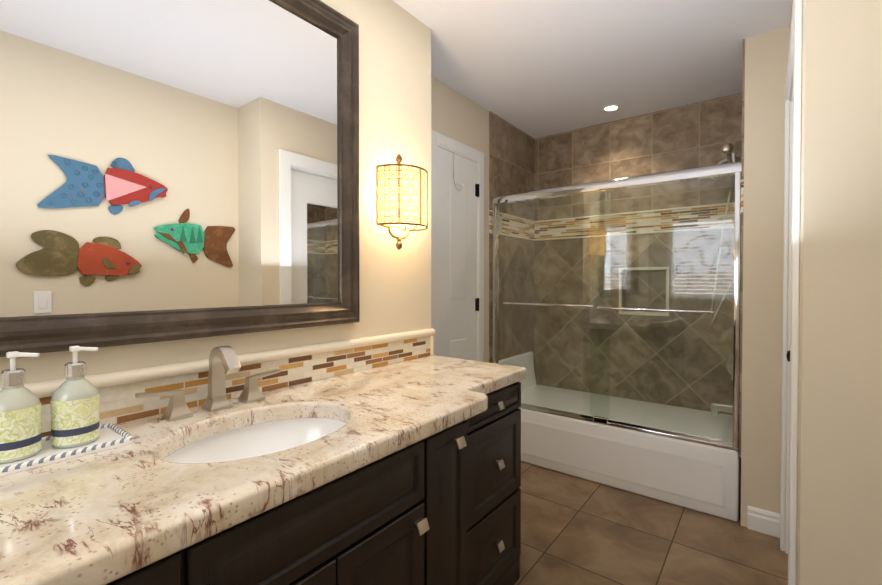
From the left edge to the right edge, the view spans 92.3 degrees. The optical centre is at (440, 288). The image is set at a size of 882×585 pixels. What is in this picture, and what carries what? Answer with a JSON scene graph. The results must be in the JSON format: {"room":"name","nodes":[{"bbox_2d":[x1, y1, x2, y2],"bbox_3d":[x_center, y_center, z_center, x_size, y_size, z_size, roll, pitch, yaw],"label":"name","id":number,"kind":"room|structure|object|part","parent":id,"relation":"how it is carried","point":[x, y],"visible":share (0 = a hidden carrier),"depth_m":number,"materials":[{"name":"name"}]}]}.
{"room":"bathroom","nodes":[
{"label":"bathroom","id":0,"kind":"room"},
{"bbox_2d":[0,0,430,423],"bbox_3d":[-1.132,-0.007,1.111,0.450,2.560,2.970,1,1,38],"label":"wall","id":1,"kind":"structure","parent":0,"point":[394,113],"depth_m":1.85,"materials":[{"name":"beige paint"}]},
{"bbox_2d":[0,0,359,356],"bbox_3d":[-0.802,-0.455,1.131,0.040,1.205,1.513,1,1,38],"label":"wall mirror","id":2,"kind":"object","parent":1,"relation":"attached to","point":[170,170],"visible":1,"depth_m":1.21,"materials":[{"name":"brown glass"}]},
{"bbox_2d":[376,154,427,249],"bbox_3d":[-0.146,-0.393,1.905,0.146,0.438,0.273,1,1,38],"label":"sconce","id":3,"kind":"object","parent":1,"relation":"attached to","point":[401,201],"visible":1,"depth_m":1.83,"materials":[{"name":"beige fabric"}]},
{"bbox_2d":[431,76,489,362],"bbox_3d":[0.256,-0.035,3.165,0.150,2.560,1.980,1,1,38],"label":"wall","id":4,"kind":"structure","parent":0,"point":[457,116],"depth_m":2.95,"materials":[{"name":"beige paint"}]},
{"bbox_2d":[431,129,483,361],"bbox_3d":[0.115,0.137,2.841,0.022,2.225,0.640,1,1,38],"label":"door frame","id":5,"kind":"structure","parent":4,"relation":"attached to","point":[438,139],"depth_m":2.85,"materials":[{"name":"white wood"}]},
{"bbox_2d":[437,146,478,360],"bbox_3d":[0.120,0.177,2.843,0.028,2.126,0.472,1,1,38],"label":"closet door","id":6,"kind":"structure","parent":4,"relation":"in","point":[456,270],"depth_m":2.82,"materials":[{"name":"white wood"}]},
{"bbox_2d":[453,152,463,190],"bbox_3d":[0.116,-0.763,2.781,0.055,0.252,0.062,1,1,38],"label":"hook","id":7,"kind":"object","parent":6,"relation":"hanging from","point":[462,185],"visible":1,"depth_m":2.77,"materials":[{"name":"silver metal"}]},
{"bbox_3d":[0.259,0.152,3.011,0.014,1.780,0.036,1,1,38],"label":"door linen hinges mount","id":8,"kind":"part","parent":6,"relation":"part of","materials":[{"name":"black metal"}]},
{"bbox_2d":[489,111,534,362],"bbox_3d":[0.600,-0.218,3.473,0.016,2.200,0.768,1,1,38],"label":"shower wall tile","id":9,"kind":"structure","parent":4,"relation":"attached to","point":[511,159],"depth_m":3.44,"materials":[{"name":"tile"}]},
{"bbox_2d":[393,0,791,138],"bbox_3d":[0.224,-1.320,1.300,2.350,0.060,4.950,1,1,38],"label":"ceiling","id":10,"kind":"structure","parent":0,"point":[534,69],"depth_m":2.35,"materials":[{"name":"white paint"}]},
{"bbox_2d":[602,104,619,111],"bbox_3d":[1.238,-1.310,3.087,0.124,0.006,0.124,1,1,38],"label":"recessed light","id":11,"kind":"object","parent":10,"relation":"in","point":[610,107],"visible":1,"depth_m":3.08,"materials":[{"name":"white"}]},
{"bbox_2d":[514,461,787,584],"bbox_3d":[0.224,1.300,1.334,2.350,0.060,4.950,1,1,38],"label":"floor","id":12,"kind":"structure","parent":0,"point":[577,530],"depth_m":2.10,"materials":[{"name":"tile"}]},
{"bbox_2d":[88,392,520,584],"bbox_3d":[-0.461,0.838,1.093,0.647,0.870,2.168,1,1,38],"label":"bathroom vanity","id":13,"kind":"object","parent":12,"relation":"on","point":[403,471],"depth_m":1.06,"materials":[{"name":"brown wood"}]},
{"bbox_2d":[0,356,525,584],"bbox_3d":[-0.469,0.378,1.083,0.631,0.050,2.224,1,1,38],"label":"countertop","id":14,"kind":"structure","parent":13,"relation":"on","point":[82,520],"depth_m":0.82,"materials":[{"name":"beige stone"}]},
{"bbox_2d":[0,424,132,476],"bbox_3d":[-0.864,0.347,0.894,0.166,0.014,0.326,1,1,38],"label":"tray","id":15,"kind":"object","parent":14,"relation":"on","point":[112,436],"visible":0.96,"depth_m":0.91,"materials":[{"name":"white ceramic"}]},
{"bbox_2d":[0,351,41,463],"bbox_3d":[-0.883,0.240,0.875,0.083,0.217,0.083,1,1,38],"label":"bottle","id":16,"kind":"object","parent":15,"relation":"on","point":[20,424],"visible":1,"depth_m":0.86,"materials":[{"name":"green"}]},
{"bbox_2d":[50,346,99,448],"bbox_3d":[-0.822,0.239,0.954,0.083,0.217,0.083,1,1,38],"label":"bottle","id":17,"kind":"object","parent":15,"relation":"on","point":[75,414],"visible":1,"depth_m":0.93,"materials":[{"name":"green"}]},
{"bbox_2d":[132,346,283,419],"bbox_3d":[-0.624,0.259,1.216,0.143,0.184,0.399,1,1,38],"label":"faucet","id":18,"kind":"object","parent":14,"relation":"on","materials":[{"name":"silver metal"}]},
{"bbox_2d":[0,328,434,436],"bbox_3d":[-0.714,0.284,1.266,0.026,0.134,2.220,1,1,38],"label":"backsplash","id":19,"kind":"structure","parent":14,"relation":"on","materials":[{"name":"tile"}]},
{"bbox_2d":[144,404,363,479],"bbox_3d":[-0.450,0.470,1.085,0.418,0.159,0.553,1,1,38],"label":"sink","id":20,"kind":"object","parent":14,"relation":"in","point":[199,454],"depth_m":1.21,"materials":[{"name":"white ceramic"}]},
{"bbox_2d":[491,143,741,521],"bbox_3d":[1.231,0.187,2.977,1.622,2.122,0.773,1,1,38],"label":"shower","id":21,"kind":"object","parent":12,"relation":"on","point":[688,457],"visible":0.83,"depth_m":2.62,"materials":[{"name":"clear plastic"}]},
{"bbox_3d":[1.005,0.104,2.745,1.487,1.477,0.027,1,1,38],"label":"door glass","id":22,"kind":"part","parent":21,"relation":"part of","materials":[{"name":"clear glass"}]},
{"bbox_2d":[498,351,740,521],"bbox_3d":[1.202,0.905,3.021,1.536,0.685,0.753,1,1,38],"label":"tub","id":23,"kind":"object","parent":21,"relation":"in","point":[689,458],"depth_m":2.63,"materials":[{"name":"white ceramic"}]},
{"bbox_2d":[741,26,789,526],"bbox_3d":[1.894,-0.026,2.481,0.180,2.560,0.770,1,1,38],"label":"wall","id":24,"kind":"structure","parent":0,"point":[766,57],"depth_m":2.18,"materials":[{"name":"beige paint"}]},
{"bbox_2d":[739,39,744,457],"bbox_3d":[1.816,-0.206,2.539,0.016,2.200,0.768,1,1,38],"label":"shower wall tile","id":25,"kind":"structure","parent":24,"relation":"attached to","point":[742,216],"depth_m":2.23,"materials":[{"name":"tile"}]},
{"bbox_2d":[747,506,779,537],"bbox_3d":[1.666,1.201,2.176,0.150,0.115,0.016,1,1,38],"label":"baseboard","id":26,"kind":"structure","parent":24,"relation":"attached to","point":[764,521],"depth_m":2.17,"materials":[{"name":"white wood"}]},
{"bbox_2d":[785,0,881,584],"bbox_3d":[1.795,-0.017,1.819,0.470,2.560,1.940,1,1,38],"label":"wall","id":27,"kind":"structure","parent":0,"point":[839,505],"depth_m":1.15,"materials":[{"name":"beige paint"}]},
{"bbox_2d":[780,0,802,584],"bbox_3d":[1.447,0.148,1.654,0.157,2.235,0.980,1,1,38],"label":"door frame","id":28,"kind":"structure","parent":27,"relation":"attached to","point":[790,307],"depth_m":1.34,"materials":[{"name":"white wood"}]},
{"bbox_3d":[1.466,0.195,1.640,0.034,2.126,0.780,1,1,38],"label":"entry door","id":29,"kind":"structure","parent":27,"relation":"in","visible":0},
{"bbox_2d":[786,350,789,361],"bbox_3d":[1.618,0.312,1.928,0.074,0.058,0.058,1,1,38],"label":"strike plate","id":30,"kind":"object","parent":29,"relation":"attached to","point":[788,355],"visible":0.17,"depth_m":1.93,"materials":[{"name":"black metal"}]},
{"bbox_3d":[1.746,-0.035,3.175,2.200,2.560,0.150,1,1,38],"label":"wall","id":31,"kind":"structure","parent":0,"visible":0},
{"bbox_2d":[534,93,741,414],"bbox_3d":[1.437,-0.216,3.304,1.530,2.200,0.016,1,1,38],"label":"tiled wall","id":32,"kind":"structure","parent":31,"relation":"attached to","point":[697,134],"depth_m":3.24,"materials":[{"name":"tile"}]},
{"bbox_2d":[619,267,668,315],"bbox_3d":[1.564,0.024,3.259,0.354,0.364,0.096,1,1,38],"label":"tile niche","id":33,"kind":"object","parent":31,"relation":"attached to","point":[630,284],"depth_m":3.29,"materials":[{"name":"brown tile"}]}
]}

